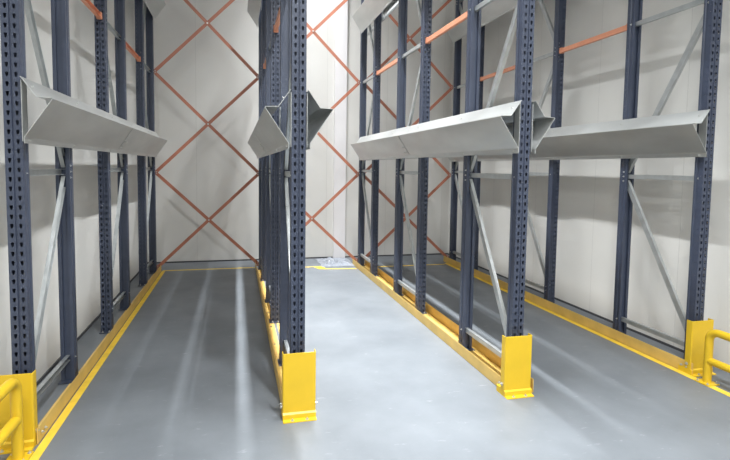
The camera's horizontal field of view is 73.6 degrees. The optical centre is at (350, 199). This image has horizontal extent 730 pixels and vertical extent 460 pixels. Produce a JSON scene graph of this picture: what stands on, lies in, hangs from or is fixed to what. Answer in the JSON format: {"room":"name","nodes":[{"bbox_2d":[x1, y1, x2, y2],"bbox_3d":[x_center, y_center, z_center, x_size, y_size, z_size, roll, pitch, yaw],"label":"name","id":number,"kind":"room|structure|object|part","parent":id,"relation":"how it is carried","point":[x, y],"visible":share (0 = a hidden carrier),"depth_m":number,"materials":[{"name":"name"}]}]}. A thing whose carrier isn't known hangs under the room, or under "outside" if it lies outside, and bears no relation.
{"room":"warehouse","nodes":[
{"label":"warehouse","id":0,"kind":"room"},
{"bbox_2d":[0,0,138,381],"bbox_3d":[-1.728,-1.904,0.441,0.150,7.100,15.900,0,4,-13],"label":"wall","id":1,"kind":"structure","parent":0,"point":[81,19],"depth_m":4.67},
{"bbox_2d":[36,262,147,385],"bbox_3d":[-1.690,1.627,0.685,0.012,0.022,15.888,0,4,-13],"label":"baseboard","id":2,"kind":"structure","parent":1,"relation":"attached to","point":[45,374],"depth_m":4.74,"materials":[{"name":"grey metal"}]},
{"bbox_2d":[143,0,453,261],"bbox_3d":[-0.770,-2.448,8.892,5.990,7.100,0.150,0,4,-13],"label":"wall","id":3,"kind":"structure","parent":0,"point":[205,72],"depth_m":8.67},
{"bbox_2d":[148,253,446,262],"bbox_3d":[-0.794,1.089,9.045,5.590,0.022,0.012,0,4,-13],"label":"baseboard","id":4,"kind":"structure","parent":3,"relation":"attached to","point":[431,253],"depth_m":8.77,"materials":[{"name":"grey metal"}]},
{"bbox_2d":[333,0,347,257],"bbox_3d":[-0.183,-2.442,8.917,0.225,7.100,0.070,0,4,-13],"label":"trim","id":5,"kind":"structure","parent":3,"relation":"attached to","point":[341,15],"depth_m":8.96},
{"bbox_2d":[0,254,729,459],"bbox_3d":[1.022,1.728,1.337,5.990,0.200,16.300,0,4,-13],"label":"floor","id":6,"kind":"structure","parent":0,"point":[191,376],"depth_m":3.73,"materials":[{"name":"concrete"}]},
{"bbox_2d":[0,378,33,459],"bbox_3d":[-1.635,1.325,1.621,0.120,0.505,2.520,0,4,-13],"label":"barrier","id":7,"kind":"object","parent":6,"relation":"on","point":[13,427],"visible":1,"depth_m":2.76,"materials":[{"name":"metal"}]},
{"bbox_3d":[-1.632,1.103,1.606,0.059,0.060,2.256,0,4,-13],"label":"rail","id":8,"kind":"part","parent":7,"relation":"part of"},
{"bbox_3d":[-1.635,1.339,1.622,0.057,0.058,2.370,0,4,-13],"label":"rail","id":9,"kind":"part","parent":7,"relation":"part of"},
{"bbox_3d":[-1.904,1.242,2.762,0.059,0.497,0.109,0,4,-13],"label":"post","id":10,"kind":"part","parent":7,"relation":"part of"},
{"bbox_3d":[-1.913,1.492,2.803,0.120,0.010,0.120,0,4,-13],"label":"foot plate","id":11,"kind":"part","parent":7,"relation":"part of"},
{"bbox_2d":[0,370,39,454],"bbox_3d":[-2.013,1.260,2.920,0.254,0.455,0.155,0,4,-13],"label":"guard","id":12,"kind":"object","parent":6,"relation":"on","point":[28,380],"visible":0.65,"depth_m":2.90,"materials":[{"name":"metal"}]},
{"bbox_2d":[0,0,78,398],"bbox_3d":[-2.088,-1.125,3.272,0.124,5.155,0.960,0,4,-13],"label":"frame","id":13,"kind":"object","parent":6,"relation":"on","point":[25,336],"visible":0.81,"depth_m":3.00,"materials":[{"name":"metal"}]},
{"bbox_3d":[-2.212,1.385,3.834,0.124,0.070,0.145,0,4,-13],"label":"plate","id":14,"kind":"part","parent":13,"relation":"part of","materials":[{"name":"blue metal"}]},
{"bbox_2d":[20,76,132,152],"bbox_3d":[-2.111,-0.600,3.985,0.176,0.388,2.306,0,4,-13],"label":"rail","id":15,"kind":"object","parent":13,"relation":"attached to","point":[66,121],"visible":1,"depth_m":3.44,"materials":[{"name":"metal"}]},
{"bbox_2d":[81,0,101,19],"bbox_3d":[-2.308,-1.737,4.197,0.046,0.064,1.080,0,4,-13],"label":"tie beam","id":16,"kind":"structure","parent":13,"relation":"attached to","point":[88,3],"depth_m":4.50,"materials":[{"name":"orange metal"}]},
{"bbox_2d":[29,271,164,459],"bbox_3d":[-2.134,1.406,4.124,0.052,0.002,7.600,0,4,-13],"label":"floor marking","id":17,"kind":"object","parent":6,"relation":"on","point":[45,442],"depth_m":3.73,"materials":[{"name":"yellow paint"}]},
{"bbox_2d":[36,265,160,444],"bbox_3d":[-2.499,1.268,5.378,0.109,0.104,5.020,0,4,-13],"label":"floor guide","id":18,"kind":"object","parent":6,"relation":"on","point":[62,401],"visible":1,"depth_m":3.91,"materials":[{"name":"yellow paint"}]},
{"bbox_2d":[94,0,130,333],"bbox_3d":[-2.541,-1.256,5.195,0.124,5.155,0.960,0,4,-13],"label":"frame","id":19,"kind":"object","parent":6,"relation":"on","point":[107,251],"visible":0.89,"depth_m":4.97,"materials":[{"name":"metal"}]},
{"bbox_2d":[116,116,166,156],"bbox_3d":[-2.679,-0.765,6.395,0.176,0.388,2.650,0,4,-13],"label":"rail","id":20,"kind":"object","parent":19,"relation":"attached to","point":[141,141],"visible":1,"depth_m":6.01,"materials":[{"name":"metal"}]},
{"bbox_3d":[-2.377,-0.638,5.178,0.142,0.212,0.120,0,4,-13],"label":"splice plate","id":21,"kind":"part","parent":20,"relation":"part of","materials":[{"name":"grey metal"}]},
{"bbox_2d":[144,0,165,19],"bbox_3d":[-2.654,-2.861,6.258,0.176,0.388,2.650,0,4,-13],"label":"rail","id":22,"kind":"object","parent":19,"relation":"attached to","point":[155,7],"visible":1,"depth_m":7.24,"materials":[{"name":"metal"}]},
{"bbox_2d":[134,0,156,285],"bbox_3d":[-2.997,-1.389,7.127,0.124,5.155,0.960,0,4,-13],"label":"frame","id":23,"kind":"object","parent":6,"relation":"on","point":[144,116],"visible":0.87,"depth_m":6.87,"materials":[{"name":"metal"}]},
{"bbox_2d":[126,42,140,61],"bbox_3d":[-2.759,-1.868,6.111,0.046,0.064,1.080,0,4,-13],"label":"tie beam","id":24,"kind":"structure","parent":23,"relation":"attached to","point":[134,54],"depth_m":6.27,"materials":[{"name":"orange metal"}]},
{"bbox_3d":[-3.081,1.085,7.784,0.044,0.070,0.018,0,4,-13],"label":"gusset plate","id":25,"kind":"object","parent":23,"relation":"attached to","visible":0},
{"bbox_2d":[156,173,257,266],"bbox_3d":[-2.313,0.337,7.939,1.605,1.526,0.035,0,4,-13],"label":"brace","id":26,"kind":"object","parent":25,"relation":"attached to","point":[208,219],"visible":0.98,"depth_m":7.93,"materials":[{"name":"metal"}]},
{"bbox_3d":[-3.063,-0.422,7.685,0.044,0.070,0.018,0,4,-13],"label":"gusset plate","id":27,"kind":"object","parent":23,"relation":"attached to","visible":0},
{"bbox_2d":[155,73,258,172],"bbox_3d":[-2.295,-1.209,7.838,1.606,1.566,0.035,0,4,-13],"label":"brace","id":28,"kind":"object","parent":27,"relation":"attached to","point":[207,123],"visible":1,"depth_m":7.83,"materials":[{"name":"metal"}]},
{"bbox_3d":[-3.044,-1.988,7.582,0.044,0.070,0.018,0,4,-13],"label":"gusset plate","id":29,"kind":"object","parent":23,"relation":"attached to","visible":0},
{"bbox_2d":[155,0,257,75],"bbox_3d":[-2.276,-2.796,7.733,1.606,1.605,0.035,0,4,-13],"label":"brace","id":30,"kind":"object","parent":29,"relation":"attached to","point":[206,23],"visible":1,"depth_m":7.73,"materials":[{"name":"metal"}]},
{"bbox_2d":[163,267,254,270],"bbox_3d":[-2.321,1.148,8.016,1.455,0.002,0.050,0,4,-13],"label":"floor marking","id":31,"kind":"object","parent":6,"relation":"on","point":[246,267],"depth_m":7.98,"materials":[{"name":"yellow paint"}]},
{"bbox_2d":[258,0,265,280],"bbox_3d":[-1.351,-1.395,7.514,0.124,5.155,0.960,0,4,-13],"label":"frame","id":32,"kind":"object","parent":6,"relation":"on","point":[262,16],"visible":0.62,"depth_m":7.18,"materials":[{"name":"metal"}]},
{"bbox_3d":[-1.436,1.079,8.171,0.044,0.070,0.018,0,4,-13],"label":"gusset plate","id":33,"kind":"object","parent":32,"relation":"attached to","visible":0},
{"bbox_2d":[306,175,357,259],"bbox_3d":[-0.666,0.332,8.327,1.609,1.526,0.035,0,4,-13],"label":"brace","id":34,"kind":"object","parent":33,"relation":"attached to","point":[311,218],"visible":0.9,"depth_m":8.40,"materials":[{"name":"metal"}]},
{"bbox_3d":[-1.418,-0.427,8.072,0.044,0.070,0.018,0,4,-13],"label":"gusset plate","id":35,"kind":"object","parent":32,"relation":"attached to","visible":0},
{"bbox_2d":[317,83,358,173],"bbox_3d":[-0.648,-1.215,8.225,1.610,1.566,0.035,0,4,-13],"label":"brace","id":36,"kind":"object","parent":35,"relation":"attached to","point":[339,101],"visible":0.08,"depth_m":8.33,"materials":[{"name":"metal"}]},
{"bbox_3d":[-1.399,-1.994,7.969,0.044,0.070,0.018,0,4,-13],"label":"gusset plate","id":37,"kind":"object","parent":32,"relation":"attached to","visible":0},
{"bbox_2d":[307,0,357,81],"bbox_3d":[-0.629,-2.801,8.121,1.610,1.605,0.035,0,4,-13],"label":"brace","id":38,"kind":"object","parent":37,"relation":"attached to","point":[312,31],"visible":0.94,"depth_m":8.18,"materials":[{"name":"metal"}]},
{"bbox_2d":[255,262,281,408],"bbox_3d":[-0.995,1.263,5.731,0.109,0.104,5.020,0,4,-13],"label":"floor guide","id":39,"kind":"object","parent":6,"relation":"on","point":[272,336],"visible":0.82,"depth_m":4.81,"materials":[{"name":"yellow paint"}]},
{"bbox_2d":[265,0,279,322],"bbox_3d":[-0.896,-1.262,5.582,0.124,5.155,0.960,0,4,-13],"label":"frame","id":40,"kind":"object","parent":6,"relation":"on","point":[272,6],"visible":0.81,"depth_m":5.27,"materials":[{"name":"metal"}]},
{"bbox_2d":[247,0,261,26],"bbox_3d":[-1.280,-2.865,6.581,0.176,0.388,2.650,0,4,-13],"label":"rail","id":41,"kind":"object","parent":40,"relation":"attached to","point":[253,8],"visible":1,"depth_m":7.37,"materials":[{"name":"metal"}]},
{"bbox_2d":[247,132,266,158],"bbox_3d":[-1.305,-0.770,6.719,0.176,0.388,2.650,0,4,-13],"label":"rail","id":42,"kind":"object","parent":40,"relation":"attached to","point":[254,143],"visible":0.81,"depth_m":6.36,"materials":[{"name":"metal"}]},
{"bbox_2d":[274,7,279,32],"bbox_3d":[-0.663,-1.742,4.584,0.046,0.064,1.080,0,4,-13],"label":"tie beam","id":43,"kind":"structure","parent":40,"relation":"attached to","point":[277,23],"depth_m":4.81,"materials":[{"name":"orange metal"}]},
{"bbox_2d":[277,0,306,365],"bbox_3d":[-0.444,-1.130,3.659,0.124,5.155,0.960,0,4,-13],"label":"frame","id":44,"kind":"object","parent":6,"relation":"on","point":[293,13],"visible":0.88,"depth_m":3.34,"materials":[{"name":"metal"}]},
{"bbox_2d":[253,89,291,155],"bbox_3d":[-0.738,-0.605,4.308,0.176,0.388,2.306,0,4,-13],"label":"rail","id":45,"kind":"object","parent":44,"relation":"attached to","point":[266,129],"visible":1,"depth_m":3.74,"materials":[{"name":"metal"}]},
{"bbox_2d":[306,90,332,149],"bbox_3d":[-0.466,-0.606,4.372,0.176,0.388,2.306,0,4,-13],"label":"rail","id":46,"kind":"object","parent":44,"relation":"attached to","point":[316,116],"visible":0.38,"depth_m":3.44,"materials":[{"name":"metal"}]},
{"bbox_2d":[280,349,316,423],"bbox_3d":[-0.353,1.254,3.311,0.254,0.455,0.155,0,4,-13],"label":"guard","id":47,"kind":"object","parent":6,"relation":"on","point":[299,402],"visible":1,"depth_m":3.28,"materials":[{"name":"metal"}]},
{"bbox_2d":[316,257,353,266],"bbox_3d":[-0.282,1.093,8.697,0.601,0.066,0.763,0,4,-13],"label":"plastic film","id":48,"kind":"object","parent":6,"relation":"on","point":[327,262],"visible":1,"depth_m":8.56,"materials":[{"name":"white plastic"}]},
{"bbox_2d":[313,266,356,268],"bbox_3d":[-0.643,1.154,8.226,1.479,0.002,0.232,0,4,-5],"label":"floor marking","id":49,"kind":"object","parent":6,"relation":"on","point":[317,267],"depth_m":8.19,"materials":[{"name":"yellow paint"}]},
{"bbox_2d":[357,0,381,275],"bbox_3d":[0.297,-1.400,7.902,0.124,5.155,0.960,0,4,-13],"label":"frame","id":50,"kind":"object","parent":6,"relation":"on","point":[376,45],"visible":0.84,"depth_m":7.68,"materials":[{"name":"metal"}]},
{"bbox_2d":[376,58,396,74],"bbox_3d":[0.535,-1.879,6.885,0.046,0.064,1.080,0,4,-13],"label":"tie beam","id":51,"kind":"structure","parent":50,"relation":"attached to","point":[393,62],"depth_m":6.93,"materials":[{"name":"orange metal"}]},
{"bbox_3d":[0.213,1.074,8.559,0.044,0.070,0.018,0,4,-13],"label":"gusset plate","id":52,"kind":"object","parent":50,"relation":"attached to","visible":0},
{"bbox_2d":[364,175,449,259],"bbox_3d":[0.996,0.326,8.718,1.636,1.527,0.035,0,4,-13],"label":"brace","id":53,"kind":"object","parent":52,"relation":"attached to","point":[366,177],"visible":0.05,"depth_m":8.74,"materials":[{"name":"metal"}]},
{"bbox_2d":[378,264,444,266],"bbox_3d":[0.986,1.156,8.500,1.385,0.002,0.045,0,4,-13],"label":"floor marking","id":54,"kind":"object","parent":6,"relation":"on","point":[428,264],"depth_m":8.50,"materials":[{"name":"yellow paint"}]},
{"bbox_2d":[393,0,431,313],"bbox_3d":[0.753,-1.268,5.970,0.124,5.155,0.960,0,4,-13],"label":"frame","id":55,"kind":"object","parent":6,"relation":"on","point":[424,9],"visible":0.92,"depth_m":5.75,"materials":[{"name":"metal"}]},
{"bbox_2d":[352,0,392,32],"bbox_3d":[0.388,-2.866,6.886,0.176,0.388,2.480,0,4,-13],"label":"rail","id":56,"kind":"object","parent":55,"relation":"attached to","point":[369,10],"visible":1,"depth_m":7.40,"materials":[{"name":"metal"}]},
{"bbox_2d":[351,126,410,159],"bbox_3d":[0.363,-0.770,7.024,0.176,0.388,2.480,0,4,-13],"label":"rail","id":57,"kind":"object","parent":55,"relation":"attached to","point":[387,144],"visible":1,"depth_m":6.72,"materials":[{"name":"metal"}]},
{"bbox_3d":[0.617,-0.649,5.882,0.142,0.212,0.120,0,4,-13],"label":"splice plate","id":58,"kind":"part","parent":57,"relation":"part of","materials":[{"name":"grey metal"}]},
{"bbox_2d":[367,0,398,35],"bbox_3d":[0.640,-2.872,7.033,0.176,0.388,2.650,0,4,-13],"label":"rail","id":59,"kind":"object","parent":55,"relation":"attached to","point":[393,5],"visible":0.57,"depth_m":7.35,"materials":[{"name":"metal"}]},
{"bbox_2d":[353,259,500,384],"bbox_3d":[0.636,1.257,6.115,0.109,0.104,5.020,0,4,-13],"label":"floor guide","id":60,"kind":"object","parent":6,"relation":"on","point":[490,374],"visible":0.91,"depth_m":4.88,"materials":[{"name":"yellow paint"}]},
{"bbox_2d":[363,260,533,392],"bbox_3d":[0.787,1.257,6.151,0.109,0.104,5.020,0,4,-13],"label":"floor guide","id":61,"kind":"object","parent":6,"relation":"on","point":[484,354],"visible":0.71,"depth_m":5.17,"materials":[{"name":"yellow paint"}]},
{"bbox_2d":[449,0,484,269],"bbox_3d":[1.973,-1.406,8.296,0.124,5.155,0.960,0,4,-13],"label":"frame","id":62,"kind":"object","parent":6,"relation":"on","point":[455,190],"visible":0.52,"depth_m":8.61,"materials":[{"name":"metal"}]},
{"bbox_2d":[480,65,514,80],"bbox_3d":[2.210,-1.885,7.279,0.046,0.064,1.080,0,4,-13],"label":"tie beam","id":63,"kind":"structure","parent":62,"relation":"attached to","point":[511,68],"depth_m":7.37,"materials":[{"name":"orange metal"}]},
{"bbox_2d":[458,0,534,357],"bbox_3d":[1.206,-1.136,4.046,0.124,5.155,0.960,0,4,-13],"label":"frame","id":64,"kind":"object","parent":6,"relation":"on","point":[523,18],"visible":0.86,"depth_m":3.86,"materials":[{"name":"metal"}]},
{"bbox_2d":[425,11,466,43],"bbox_3d":[0.986,-1.748,4.972,0.046,0.064,1.080,0,4,-13],"label":"tie beam","id":65,"kind":"structure","parent":64,"relation":"attached to","point":[463,17],"depth_m":4.96,"materials":[{"name":"orange metal"}]},
{"bbox_2d":[398,100,521,157],"bbox_3d":[0.911,-0.611,4.696,0.176,0.388,2.306,0,4,-13],"label":"rail","id":66,"kind":"object","parent":64,"relation":"attached to","point":[483,131],"visible":1,"depth_m":4.25,"materials":[{"name":"metal"}]},
{"bbox_3d":[1.082,1.374,4.609,0.124,0.070,0.145,0,4,-13],"label":"plate","id":67,"kind":"part","parent":64,"relation":"part of","materials":[{"name":"metal"}]},
{"bbox_2d":[429,101,554,157],"bbox_3d":[1.183,-0.612,4.760,0.176,0.388,2.306,0,4,-13],"label":"rail","id":68,"kind":"object","parent":64,"relation":"attached to","point":[540,124],"visible":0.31,"depth_m":3.72,"materials":[{"name":"metal"}]},
{"bbox_2d":[496,333,533,399],"bbox_3d":[1.249,1.248,3.687,0.254,0.455,0.155,0,4,-13],"label":"guard","id":69,"kind":"object","parent":6,"relation":"on","point":[516,354],"visible":1,"depth_m":3.65,"materials":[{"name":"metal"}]},
{"bbox_2d":[525,0,565,302],"bbox_3d":[2.428,-1.274,6.364,0.124,5.155,0.960,0,4,-13],"label":"frame","id":70,"kind":"object","parent":6,"relation":"on","point":[557,32],"visible":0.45,"depth_m":6.03,"materials":[{"name":"metal"}]},
{"bbox_2d":[447,0,516,42],"bbox_3d":[2.044,-2.877,7.363,0.176,0.388,2.650,0,4,-13],"label":"rail","id":71,"kind":"object","parent":70,"relation":"attached to","point":[497,8],"visible":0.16,"depth_m":7.33,"materials":[{"name":"metal"}]},
{"bbox_2d":[448,154,536,161],"bbox_3d":[2.019,-0.782,7.501,0.176,0.388,2.650,0,4,-13],"label":"rail","id":72,"kind":"object","parent":70,"relation":"attached to","point":[532,156],"visible":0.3,"depth_m":7.30,"materials":[{"name":"metal"}]},
{"bbox_2d":[443,256,692,373],"bbox_3d":[2.306,1.251,6.508,0.109,0.104,5.020,0,4,-13],"label":"floor guide","id":73,"kind":"object","parent":6,"relation":"on","point":[672,360],"visible":0.91,"depth_m":5.12,"materials":[{"name":"yellow paint"}]},
{"bbox_2d":[445,263,729,396],"bbox_3d":[2.554,1.395,5.150,0.062,0.002,7.450,0,4,-13],"label":"floor marking","id":74,"kind":"object","parent":6,"relation":"on","point":[502,289],"depth_m":4.82,"materials":[{"name":"yellow paint"}]},
{"bbox_2d":[612,0,722,359],"bbox_3d":[2.881,-1.142,4.441,0.124,5.155,0.960,0,4,-13],"label":"frame","id":75,"kind":"object","parent":6,"relation":"on","point":[709,25],"visible":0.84,"depth_m":4.30,"materials":[{"name":"metal"}]},
{"bbox_2d":[559,24,626,53],"bbox_3d":[2.661,-1.754,5.366,0.046,0.064,1.080,0,4,-13],"label":"tie beam","id":76,"kind":"structure","parent":75,"relation":"attached to","point":[613,32],"depth_m":5.33,"materials":[{"name":"orange metal"}]},
{"bbox_2d":[536,109,709,159],"bbox_3d":[2.587,-0.617,5.090,0.176,0.388,2.306,0,4,-13],"label":"rail","id":77,"kind":"object","parent":75,"relation":"attached to","point":[675,135],"visible":0.98,"depth_m":4.67,"materials":[{"name":"metal"}]},
{"bbox_2d":[678,318,715,376],"bbox_3d":[2.939,1.240,4.121,0.254,0.455,0.155,0,4,-13],"label":"guard","id":78,"kind":"object","parent":6,"relation":"on","point":[696,331],"visible":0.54,"depth_m":4.08,"materials":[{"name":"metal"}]},
{"bbox_2d":[694,329,729,386],"bbox_3d":[3.144,1.330,2.747,0.120,0.460,2.520,0,4,-13],"label":"barrier","id":79,"kind":"object","parent":6,"relation":"on","point":[709,361],"visible":1,"depth_m":3.88,"materials":[{"name":"metal"}]},
{"bbox_3d":[2.867,1.475,3.927,0.120,0.010,0.120,0,4,-13],"label":"foot plate","id":80,"kind":"part","parent":79,"relation":"part of","materials":[{"name":"yellow metal"}]},
{"bbox_3d":[2.875,1.248,3.888,0.059,0.452,0.109,0,4,-13],"label":"post","id":81,"kind":"part","parent":79,"relation":"part of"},
{"bbox_3d":[3.144,1.372,2.749,0.057,0.058,2.370,0,4,-13],"label":"rail","id":82,"kind":"part","parent":79,"relation":"part of","materials":[{"name":"yellow metal"}]},
{"bbox_3d":[3.147,1.131,2.734,0.059,0.060,2.256,0,4,-13],"label":"rail","id":83,"kind":"part","parent":79,"relation":"part of","materials":[{"name":"yellow metal"}]},
{"bbox_2d":[365,85,451,173],"bbox_3d":[1.014,-1.221,8.616,1.636,1.566,0.035,0,4,-13],"label":"brace","id":84,"kind":"object","parent":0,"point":[368,87],"visible":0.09,"depth_m":8.68,"materials":[{"name":"metal"}]},
{"bbox_2d":[367,0,451,86],"bbox_3d":[1.033,-2.807,8.512,1.637,1.606,0.035,0,4,-13],"label":"brace","id":85,"kind":"object","parent":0,"point":[447,1],"visible":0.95,"depth_m":8.54,"materials":[{"name":"metal"}]},
{"bbox_2d":[448,0,729,364],"bbox_3d":[3.859,-1.923,1.755,0.150,7.100,15.900,0,4,-13],"label":"wall","id":86,"kind":"structure","parent":0,"point":[594,73],"depth_m":5.45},
{"bbox_2d":[447,253,683,352],"bbox_3d":[3.739,1.608,1.963,0.012,0.022,15.888,0,4,-13],"label":"baseboard","id":87,"kind":"structure","parent":86,"relation":"attached to","point":[565,302],"depth_m":5.61,"materials":[{"name":"grey metal"}]}
]}

